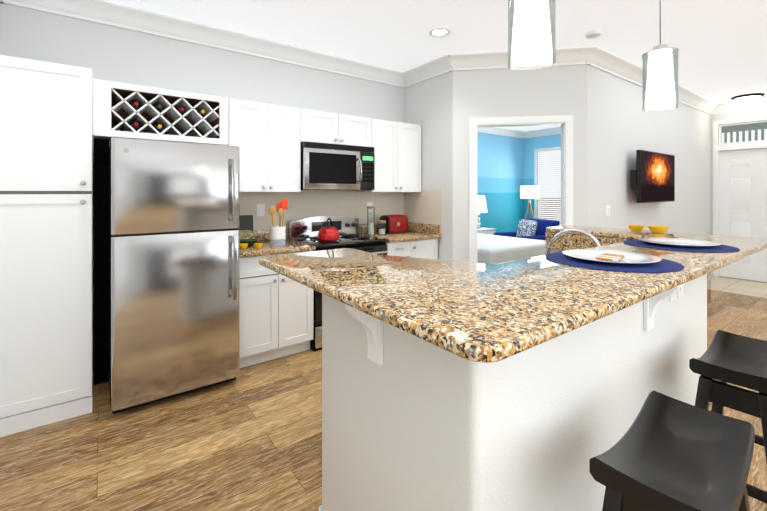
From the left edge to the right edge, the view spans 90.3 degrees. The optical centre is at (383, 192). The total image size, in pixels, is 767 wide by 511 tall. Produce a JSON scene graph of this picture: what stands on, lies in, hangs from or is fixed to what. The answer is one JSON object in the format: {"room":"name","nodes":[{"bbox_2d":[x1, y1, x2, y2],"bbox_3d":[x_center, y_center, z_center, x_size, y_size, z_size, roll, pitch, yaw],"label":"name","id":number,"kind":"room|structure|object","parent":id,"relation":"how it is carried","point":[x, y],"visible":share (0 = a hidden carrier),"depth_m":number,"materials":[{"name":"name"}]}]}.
{"room":"kitchen","nodes":[
{"label":"kitchen","id":0,"kind":"room"},
{"bbox_2d":[0,3,403,238],"bbox_3d":[-1.147,-0.020,3.662,3.600,2.780,0.103,0,0,-36],"label":"wall","id":1,"kind":"structure","parent":0,"point":[110,53],"depth_m":3.41,"materials":[{"name":"white paint"}]},
{"bbox_2d":[93,79,228,144],"bbox_3d":[-1.712,-0.578,2.978,0.878,0.385,0.328,0,0,-36],"label":"wine rack","id":2,"kind":"object","parent":1,"relation":"attached to","point":[116,114],"visible":0.96,"depth_m":2.90,"materials":[{"name":"white paint"}]},
{"bbox_2d":[130,122,140,130],"bbox_3d":[-1.869,-0.491,2.869,0.072,0.071,0.281,0,0,-36],"label":"wine bottle","id":3,"kind":"object","parent":2,"relation":"in","point":[136,126],"depth_m":2.82,"materials":[{"name":"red glass"}]},
{"bbox_2d":[130,102,140,110],"bbox_3d":[-1.869,-0.639,2.869,0.072,0.071,0.281,0,0,-36],"label":"wine bottle","id":4,"kind":"object","parent":2,"relation":"in","point":[136,106],"depth_m":2.81,"materials":[{"name":"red glass"}]},
{"bbox_2d":[153,124,162,132],"bbox_3d":[-1.750,-0.491,2.957,0.072,0.071,0.281,0,0,-36],"label":"wine bottle","id":5,"kind":"object","parent":2,"relation":"in","point":[158,127],"depth_m":2.90,"materials":[{"name":"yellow glass"}]},
{"bbox_2d":[153,105,162,112],"bbox_3d":[-1.750,-0.639,2.957,0.072,0.071,0.281,0,0,-36],"label":"wine bottle","id":6,"kind":"object","parent":2,"relation":"in","point":[159,108],"depth_m":2.90,"materials":[{"name":"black glass"}]},
{"bbox_2d":[176,107,183,115],"bbox_3d":[-1.631,-0.639,3.045,0.072,0.071,0.281,0,0,-36],"label":"wine bottle","id":7,"kind":"object","parent":2,"relation":"in","point":[181,110],"depth_m":2.98,"materials":[{"name":"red glass"}]},
{"bbox_2d":[197,110,204,116],"bbox_3d":[-1.512,-0.639,3.133,0.072,0.071,0.281,0,0,-36],"label":"wine bottle","id":8,"kind":"object","parent":2,"relation":"in","point":[201,112],"depth_m":3.06,"materials":[{"name":"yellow glass"}]},
{"bbox_2d":[257,204,264,215],"bbox_3d":[-1.154,0.170,3.588,0.075,0.115,0.007,0,0,-36],"label":"outlet","id":9,"kind":"object","parent":1,"relation":"attached to","point":[260,209],"depth_m":3.59,"materials":[{"name":"white plastic"}]},
{"bbox_2d":[229,98,300,191],"bbox_3d":[-1.095,-0.385,3.415,0.626,0.770,0.358,0,0,-36],"label":"upper cabinet","id":10,"kind":"object","parent":1,"relation":"attached to","point":[265,138],"visible":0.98,"depth_m":3.29,"materials":[{"name":"white paint"}]},
{"bbox_2d":[301,108,370,146],"bbox_3d":[-0.528,-0.616,3.834,0.780,0.308,0.358,0,0,-36],"label":"upper cabinet","id":11,"kind":"object","parent":1,"relation":"attached to","point":[327,127],"visible":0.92,"depth_m":3.69,"materials":[{"name":"white paint"}]},
{"bbox_2d":[301,141,374,189],"bbox_3d":[-0.500,-0.239,3.796,0.772,0.438,0.452,0,0,-36],"label":"microwave","id":12,"kind":"object","parent":11,"relation":"attached to","point":[326,166],"visible":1,"depth_m":3.63,"materials":[{"name":"black"}]},
{"bbox_2d":[367,202,371,211],"bbox_3d":[-0.157,0.170,4.324,0.075,0.115,0.007,0,0,-36],"label":"outlet","id":13,"kind":"object","parent":1,"relation":"attached to","point":[368,203],"depth_m":4.32,"materials":[{"name":"white plastic"}]},
{"bbox_2d":[0,0,766,138],"bbox_3d":[2.833,-1.339,2.464,8.580,0.140,10.000,0,0,-36],"label":"crown molding","id":14,"kind":"structure","parent":1,"relation":"attached to","point":[109,13],"depth_m":3.79,"materials":[{"name":"white wood"}]},
{"bbox_2d":[355,118,420,191],"bbox_3d":[0.066,-0.385,4.273,0.693,0.770,0.358,0,0,-36],"label":"upper cabinet","id":15,"kind":"object","parent":1,"relation":"attached to","point":[397,147],"visible":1,"depth_m":4.14,"materials":[{"name":"white paint"}]},
{"bbox_2d":[322,294,421,510],"bbox_3d":[-0.013,0.852,1.344,0.150,1.035,0.620,0,0,-36],"label":"wall","id":16,"kind":"structure","parent":0,"point":[412,423],"depth_m":1.27,"materials":[{"name":"white paint"}]},
{"bbox_2d":[0,276,766,510],"bbox_3d":[2.833,1.400,2.463,8.780,0.060,10.200,0,0,-36],"label":"floor","id":17,"kind":"structure","parent":0,"point":[249,438],"depth_m":2.03,"materials":[{"name":"brown wood"}]},
{"bbox_2d":[0,55,93,436],"bbox_3d":[-2.177,0.300,2.449,0.498,2.140,0.628,0,0,-36],"label":"pantry cabinet","id":18,"kind":"object","parent":17,"relation":"on","point":[46,250],"visible":1,"depth_m":2.24,"materials":[{"name":"white paint"}]},
{"bbox_2d":[94,137,239,413],"bbox_3d":[-1.574,0.495,2.766,0.842,1.750,0.833,0,0,-36],"label":"fridge","id":19,"kind":"object","parent":17,"relation":"on","point":[166,270],"visible":1,"depth_m":2.49,"materials":[{"name":"silver metal"}]},
{"bbox_2d":[240,250,312,367],"bbox_3d":[-1.029,0.932,3.296,0.657,0.875,0.628,0,0,-36],"label":"base cabinet","id":20,"kind":"object","parent":17,"relation":"on","point":[276,315],"visible":0.69,"depth_m":3.05,"materials":[{"name":"white paint"}]},
{"bbox_2d":[288,215,387,351],"bbox_3d":[-0.424,0.805,3.693,0.772,1.130,0.651,0,0,-36],"label":"stove","id":21,"kind":"object","parent":17,"relation":"on","point":[306,230],"visible":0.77,"depth_m":3.67,"materials":[{"name":"black"}]},
{"bbox_2d":[318,218,339,240],"bbox_3d":[-0.509,0.338,3.514,0.209,0.203,0.200,0,0,-36],"label":"kettle","id":22,"kind":"object","parent":21,"relation":"on","point":[327,232],"visible":1,"depth_m":3.44,"materials":[{"name":"red metal"}]},
{"bbox_2d":[386,238,437,259],"bbox_3d":[0.146,0.933,4.162,0.686,0.875,0.631,0,0,-36],"label":"base cabinet","id":23,"kind":"object","parent":17,"relation":"on","point":[426,248],"visible":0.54,"depth_m":3.96,"materials":[{"name":"white paint"}]},
{"bbox_2d":[240,222,441,257],"bbox_3d":[-0.425,0.424,3.736,2.144,0.138,0.638,0,0,-36],"label":"countertop","id":24,"kind":"structure","parent":23,"relation":"on","point":[418,231],"depth_m":3.71,"materials":[{"name":"stone"}]},
{"bbox_2d":[240,243,247,248],"bbox_3d":[-1.125,0.434,3.059,0.071,0.040,0.071,0,0,45],"label":"ramekin","id":25,"kind":"object","parent":24,"relation":"on","point":[242,245],"depth_m":3.04,"materials":[{"name":"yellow ceramic"}]},
{"bbox_2d":[239,215,253,239],"bbox_3d":[-1.265,0.331,3.406,0.194,0.245,0.076,0,0,-28],"label":"cookbook","id":26,"kind":"object","parent":24,"relation":"on","point":[246,228],"visible":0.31,"depth_m":3.42,"materials":[{"name":"grey"}]},
{"bbox_2d":[240,239,257,246],"bbox_3d":[-1.145,0.426,3.205,0.170,0.056,0.170,0,0,-36],"label":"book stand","id":27,"kind":"object","parent":24,"relation":"on","point":[250,242],"visible":0.62,"depth_m":3.17,"materials":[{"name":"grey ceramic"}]},
{"bbox_2d":[254,243,262,248],"bbox_3d":[-1.008,0.434,3.070,0.071,0.040,0.071,0,0,45],"label":"ramekin","id":28,"kind":"object","parent":24,"relation":"on","point":[256,245],"depth_m":3.05,"materials":[{"name":"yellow ceramic"}]},
{"bbox_2d":[270,226,285,246],"bbox_3d":[-0.897,0.372,3.239,0.128,0.165,0.128,0,0,-36],"label":"utensil crock","id":29,"kind":"object","parent":24,"relation":"on","point":[277,236],"visible":1,"depth_m":3.19,"materials":[{"name":"ceramic"}]},
{"bbox_2d":[277,207,284,226],"bbox_3d":[-0.865,0.288,3.214,0.043,0.309,0.034,0,0,0],"label":"utensil","id":30,"kind":"object","parent":29,"relation":"in","point":[280,210],"depth_m":3.22,"materials":[{"name":"brown wood"}]},
{"bbox_2d":[367,206,374,234],"bbox_3d":[-0.135,0.304,4.076,0.088,0.300,0.088,0,0,-36],"label":"canister","id":31,"kind":"object","parent":24,"relation":"on","point":[370,228],"visible":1,"depth_m":4.05,"materials":[{"name":"clear glass"}]},
{"bbox_2d":[377,220,385,234],"bbox_3d":[-0.019,0.379,4.087,0.094,0.150,0.094,0,0,-36],"label":"canister","id":32,"kind":"object","parent":24,"relation":"on","point":[381,231],"visible":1,"depth_m":4.06,"materials":[{"name":"clear glass"}]},
{"bbox_2d":[379,214,407,233],"bbox_3d":[0.112,0.355,4.287,0.292,0.199,0.173,0,0,-36],"label":"toaster","id":33,"kind":"object","parent":24,"relation":"on","point":[397,223],"visible":0.85,"depth_m":4.21,"materials":[{"name":"red paint"}]},
{"bbox_2d":[477,227,496,234],"bbox_3d":[1.929,1.051,7.669,0.570,0.640,0.470,0,0,-36],"label":"nightstand","id":34,"kind":"object","parent":17,"relation":"on","point":[485,230],"visible":0.1,"depth_m":7.54,"materials":[{"name":"white paint"}]},
{"bbox_2d":[477,196,486,228],"bbox_3d":[1.888,0.401,7.683,0.400,0.659,0.400,0,0,-36],"label":"light","id":35,"kind":"object","parent":34,"relation":"on","point":[481,205],"visible":0.48,"depth_m":7.53,"materials":[{"name":"white fabric"}]},
{"bbox_2d":[477,233,545,263],"bbox_3d":[1.446,0.746,6.346,1.660,1.250,2.095,0,0,-36],"label":"bed","id":36,"kind":"object","parent":17,"relation":"on","point":[493,249],"visible":0.02,"depth_m":5.51,"materials":[{"name":"white fabric"}]},
{"bbox_2d":[494,218,559,239],"bbox_3d":[2.637,0.941,7.066,0.900,0.860,0.800,0,0,-16],"label":"armchair","id":37,"kind":"object","parent":17,"relation":"on","point":[531,228],"visible":0.25,"depth_m":6.99,"materials":[{"name":"fabric"}]},
{"bbox_2d":[516,219,536,235],"bbox_3d":[2.647,0.722,7.069,0.120,0.420,0.440,15,-4,-16],"label":"armchair pillow","id":38,"kind":"object","parent":37,"relation":"on","point":[525,227],"depth_m":6.99,"materials":[{"name":"fabric"}]},
{"bbox_2d":[520,186,538,219],"bbox_3d":[3.131,0.620,8.025,0.541,1.508,0.496,0,0,-36],"label":"tripod floor lamp","id":39,"kind":"object","parent":17,"relation":"on","point":[529,193],"visible":0.77,"depth_m":7.95,"materials":[{"name":"white fabric"}]},
{"bbox_2d":[589,390,754,510],"bbox_3d":[0.719,0.986,0.933,0.486,0.767,0.335,0,0,-40],"label":"stool","id":40,"kind":"object","parent":17,"relation":"on","point":[665,453],"visible":1,"depth_m":0.91,"materials":[{"name":"black paint"}]},
{"bbox_2d":[707,272,710,303],"bbox_3d":[3.323,1.020,4.435,1.250,0.700,0.470,0,0,-36],"label":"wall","id":41,"kind":"structure","parent":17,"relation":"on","point":[708,287],"depth_m":4.57,"materials":[{"name":"white paint"}]},
{"bbox_2d":[689,330,766,503],"bbox_3d":[1.365,0.986,1.447,0.486,0.767,0.336,0,0,-39],"label":"stool","id":42,"kind":"object","parent":17,"relation":"on","point":[724,359],"visible":0.5,"depth_m":1.38,"materials":[{"name":"black paint"}]},
{"bbox_2d":[711,276,766,298],"bbox_3d":[5.629,1.369,4.931,1.149,0.004,2.449,0,0,-36],"label":"floor","id":43,"kind":"structure","parent":17,"relation":"on","point":[743,287],"depth_m":5.52,"materials":[{"name":"beige tile"}]},
{"bbox_3d":[0.705,0.932,1.931,1.695,0.875,0.768,0,0,-36],"label":"cabinet","id":44,"kind":"object","parent":17,"relation":"on","visible":0},
{"bbox_2d":[496,255,544,263],"bbox_3d":[0.707,0.554,1.938,1.705,0.199,0.778,0,0,-36],"label":"countertop","id":45,"kind":"structure","parent":44,"relation":"on","point":[520,259],"depth_m":2.58,"materials":[{"name":"stone"}]},
{"bbox_2d":[544,229,600,255],"bbox_3d":[1.221,0.341,2.423,0.130,0.226,0.378,0,0,-36],"label":"faucet","id":46,"kind":"object","parent":45,"relation":"on","point":[560,233],"visible":0.54,"depth_m":2.41,"materials":[{"name":"silver metal"}]},
{"bbox_2d":[404,71,452,260],"bbox_3d":[0.526,-0.020,4.340,0.103,2.780,0.800,0,0,-36],"label":"wall","id":47,"kind":"structure","parent":0,"point":[428,105],"depth_m":4.20,"materials":[{"name":"white paint"}]},
{"bbox_2d":[106,0,766,131],"bbox_3d":[2.833,-1.440,2.464,8.780,0.060,10.200,0,0,-36],"label":"ceiling","id":48,"kind":"structure","parent":0,"point":[721,45],"depth_m":3.29,"materials":[{"name":"white paint"}]},
{"bbox_2d":[429,28,449,36],"bbox_3d":[0.494,-1.405,3.359,0.188,0.008,0.188,0,0,-36],"label":"recessed light","id":49,"kind":"object","parent":48,"relation":"in","point":[439,32],"visible":0.98,"depth_m":3.36,"materials":[{"name":"white glass"}]},
{"bbox_2d":[508,0,555,70],"bbox_3d":[0.472,-0.910,1.217,0.148,1.000,0.148,0,0,-36],"label":"pendant light","id":50,"kind":"object","parent":48,"relation":"hanging from","point":[531,32],"visible":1,"depth_m":1.17,"materials":[{"name":"clear glass"},{"name":"brushed nickel"},{"name":"white frosted glass"}]},
{"bbox_2d":[585,29,601,38],"bbox_3d":[1.854,-1.391,3.369,0.132,0.036,0.132,0,0,-36],"label":"smoke detector","id":51,"kind":"object","parent":48,"relation":"attached to","point":[596,33],"visible":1,"depth_m":3.34,"materials":[{"name":"white plastic"}]},
{"bbox_2d":[642,0,678,111],"bbox_3d":[1.357,-0.910,1.871,0.148,1.000,0.148,0,0,-36],"label":"pendant light","id":52,"kind":"object","parent":48,"relation":"hanging from","point":[660,79],"visible":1,"depth_m":1.83,"materials":[{"name":"clear glass"},{"name":"brushed nickel"},{"name":"white frosted glass"}]},
{"bbox_2d":[731,93,764,103],"bbox_3d":[5.343,-1.357,5.597,0.360,0.104,0.360,0,0,-36],"label":"flush ceiling light","id":53,"kind":"object","parent":48,"relation":"attached to","point":[747,98],"visible":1,"depth_m":5.51,"materials":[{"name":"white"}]},
{"bbox_2d":[477,132,522,231],"bbox_3d":[1.241,-0.019,7.566,5.080,2.780,0.100,0,0,-36],"label":"wall","id":54,"kind":"structure","parent":0,"point":[499,170],"depth_m":8.52,"materials":[{"name":"blue paint"}]},
{"bbox_2d":[453,65,586,261],"bbox_3d":[1.385,-0.020,3.961,1.315,2.780,0.141,0,0,9],"label":"wall","id":55,"kind":"structure","parent":0,"point":[541,91],"depth_m":3.90,"materials":[{"name":"white paint"}]},
{"bbox_2d":[469,115,572,262],"bbox_3d":[1.398,0.300,3.930,1.010,2.140,0.116,0,0,9],"label":"door frame","id":56,"kind":"structure","parent":55,"relation":"attached to","point":[565,122],"depth_m":3.89,"materials":[{"name":"white wood"}]},
{"bbox_2d":[422,274,706,510],"bbox_3d":[0.917,0.852,1.515,1.850,1.035,0.150,0,0,-36],"label":"wall","id":57,"kind":"structure","parent":0,"point":[521,431],"depth_m":1.10,"materials":[{"name":"white paint"}]},
{"bbox_2d":[259,225,766,362],"bbox_3d":[0.948,0.385,2.103,2.880,0.170,1.340,0,0,-36],"label":"countertop","id":58,"kind":"structure","parent":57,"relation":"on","point":[481,312],"depth_m":1.21,"materials":[{"name":"stone"}]},
{"bbox_2d":[545,251,684,272],"bbox_3d":[0.986,0.297,1.665,0.516,0.004,0.516,0,0,-36],"label":"placemat","id":59,"kind":"object","parent":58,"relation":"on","point":[661,266],"visible":0.48,"depth_m":1.53,"materials":[{"name":"blue fabric"}]},
{"bbox_2d":[563,249,661,263],"bbox_3d":[0.986,0.284,1.665,0.370,0.020,0.370,0,0,-36],"label":"plate","id":60,"kind":"object","parent":59,"relation":"on","point":[629,257],"visible":0.92,"depth_m":1.68,"materials":[{"name":"white ceramic"}]},
{"bbox_2d":[595,253,624,260],"bbox_3d":[0.994,0.284,1.671,0.084,0.007,0.160,0,0,42],"label":"striped napkin","id":61,"kind":"object","parent":60,"relation":"on","point":[611,257],"visible":0.98,"depth_m":1.66,"materials":[{"name":"multicoloured fabric"}]},
{"bbox_2d":[628,225,643,230],"bbox_3d":[1.983,0.280,2.992,0.109,0.040,0.109,0,0,-42],"label":"bowl","id":62,"kind":"object","parent":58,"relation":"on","point":[633,227],"depth_m":2.96,"materials":[{"name":"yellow ceramic"}]},
{"bbox_2d":[644,225,668,232],"bbox_3d":[2.046,0.277,2.839,0.129,0.045,0.129,0,0,-42],"label":"bowl","id":63,"kind":"object","parent":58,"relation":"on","point":[659,229],"depth_m":2.80,"materials":[{"name":"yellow ceramic"}]},
{"bbox_2d":[623,239,739,251],"bbox_3d":[1.652,0.297,2.144,0.516,0.004,0.516,0,0,-36],"label":"placemat","id":64,"kind":"object","parent":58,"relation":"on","point":[718,248],"visible":0.69,"depth_m":2.03,"materials":[{"name":"blue fabric"}]},
{"bbox_2d":[638,237,720,246],"bbox_3d":[1.652,0.284,2.144,0.370,0.020,0.370,0,0,-36],"label":"plate","id":65,"kind":"object","parent":64,"relation":"on","point":[677,242],"visible":1,"depth_m":2.18,"materials":[{"name":"white ceramic"}]},
{"bbox_2d":[670,284,683,300],"bbox_3d":[1.319,0.419,1.711,0.165,0.115,0.009,0,0,-36],"label":"outlet","id":66,"kind":"object","parent":57,"relation":"attached to","point":[679,292],"visible":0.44,"depth_m":1.72,"materials":[{"name":"white plastic"}]},
{"bbox_2d":[523,108,766,275],"bbox_3d":[6.325,-0.019,5.042,0.100,2.780,10.200,0,0,-36],"label":"wall","id":67,"kind":"structure","parent":0,"point":[530,145],"depth_m":8.47,"materials":[{"name":"blue paint"}]},
{"bbox_2d":[534,147,560,225],"bbox_3d":[3.807,-0.079,8.372,0.066,1.820,1.070,0,0,-36],"label":"bedroom window","id":68,"kind":"structure","parent":67,"relation":"in","point":[549,182],"depth_m":8.56,"materials":[{"name":"white"}]},
{"bbox_2d":[713,115,766,276],"bbox_3d":[5.727,0.108,5.837,0.116,2.525,1.040,0,0,-36],"label":"door frame","id":69,"kind":"structure","parent":67,"relation":"attached to","point":[717,148],"depth_m":6.17,"materials":[{"name":"white wood"}]},
{"bbox_2d":[719,148,766,281],"bbox_3d":[5.711,0.350,5.828,0.103,2.026,0.902,0,0,-36],"label":"entry door","id":70,"kind":"structure","parent":67,"relation":"in","point":[742,193],"depth_m":5.95,"materials":[{"name":"white wood"}]},
{"bbox_2d":[719,120,766,144],"bbox_3d":[5.736,-0.924,5.844,0.045,0.328,0.908,0,0,-36],"label":"transom","id":71,"kind":"object","parent":67,"relation":"attached to","point":[746,132],"visible":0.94,"depth_m":5.98,"materials":[{"name":"white wood"}]},
{"bbox_2d":[587,65,709,234],"bbox_3d":[3.665,-0.019,5.066,4.150,2.780,0.100,0,0,-36],"label":"wall","id":72,"kind":"structure","parent":0,"point":[622,127],"depth_m":4.49,"materials":[{"name":"white paint"}]},
{"bbox_2d":[605,205,609,216],"bbox_3d":[2.382,0.200,4.050,0.116,0.116,0.009,0,0,-36],"label":"light switch","id":73,"kind":"object","parent":72,"relation":"attached to","point":[607,210],"visible":1,"depth_m":4.04,"materials":[{"name":"white plastic"}]},
{"bbox_2d":[630,150,674,202],"bbox_3d":[3.223,-0.175,4.583,1.075,0.590,0.150,0,0,-36],"label":"tv","id":74,"kind":"object","parent":72,"relation":"attached to","point":[652,177],"visible":1,"depth_m":4.42,"materials":[{"name":"black plastic"}]}
]}

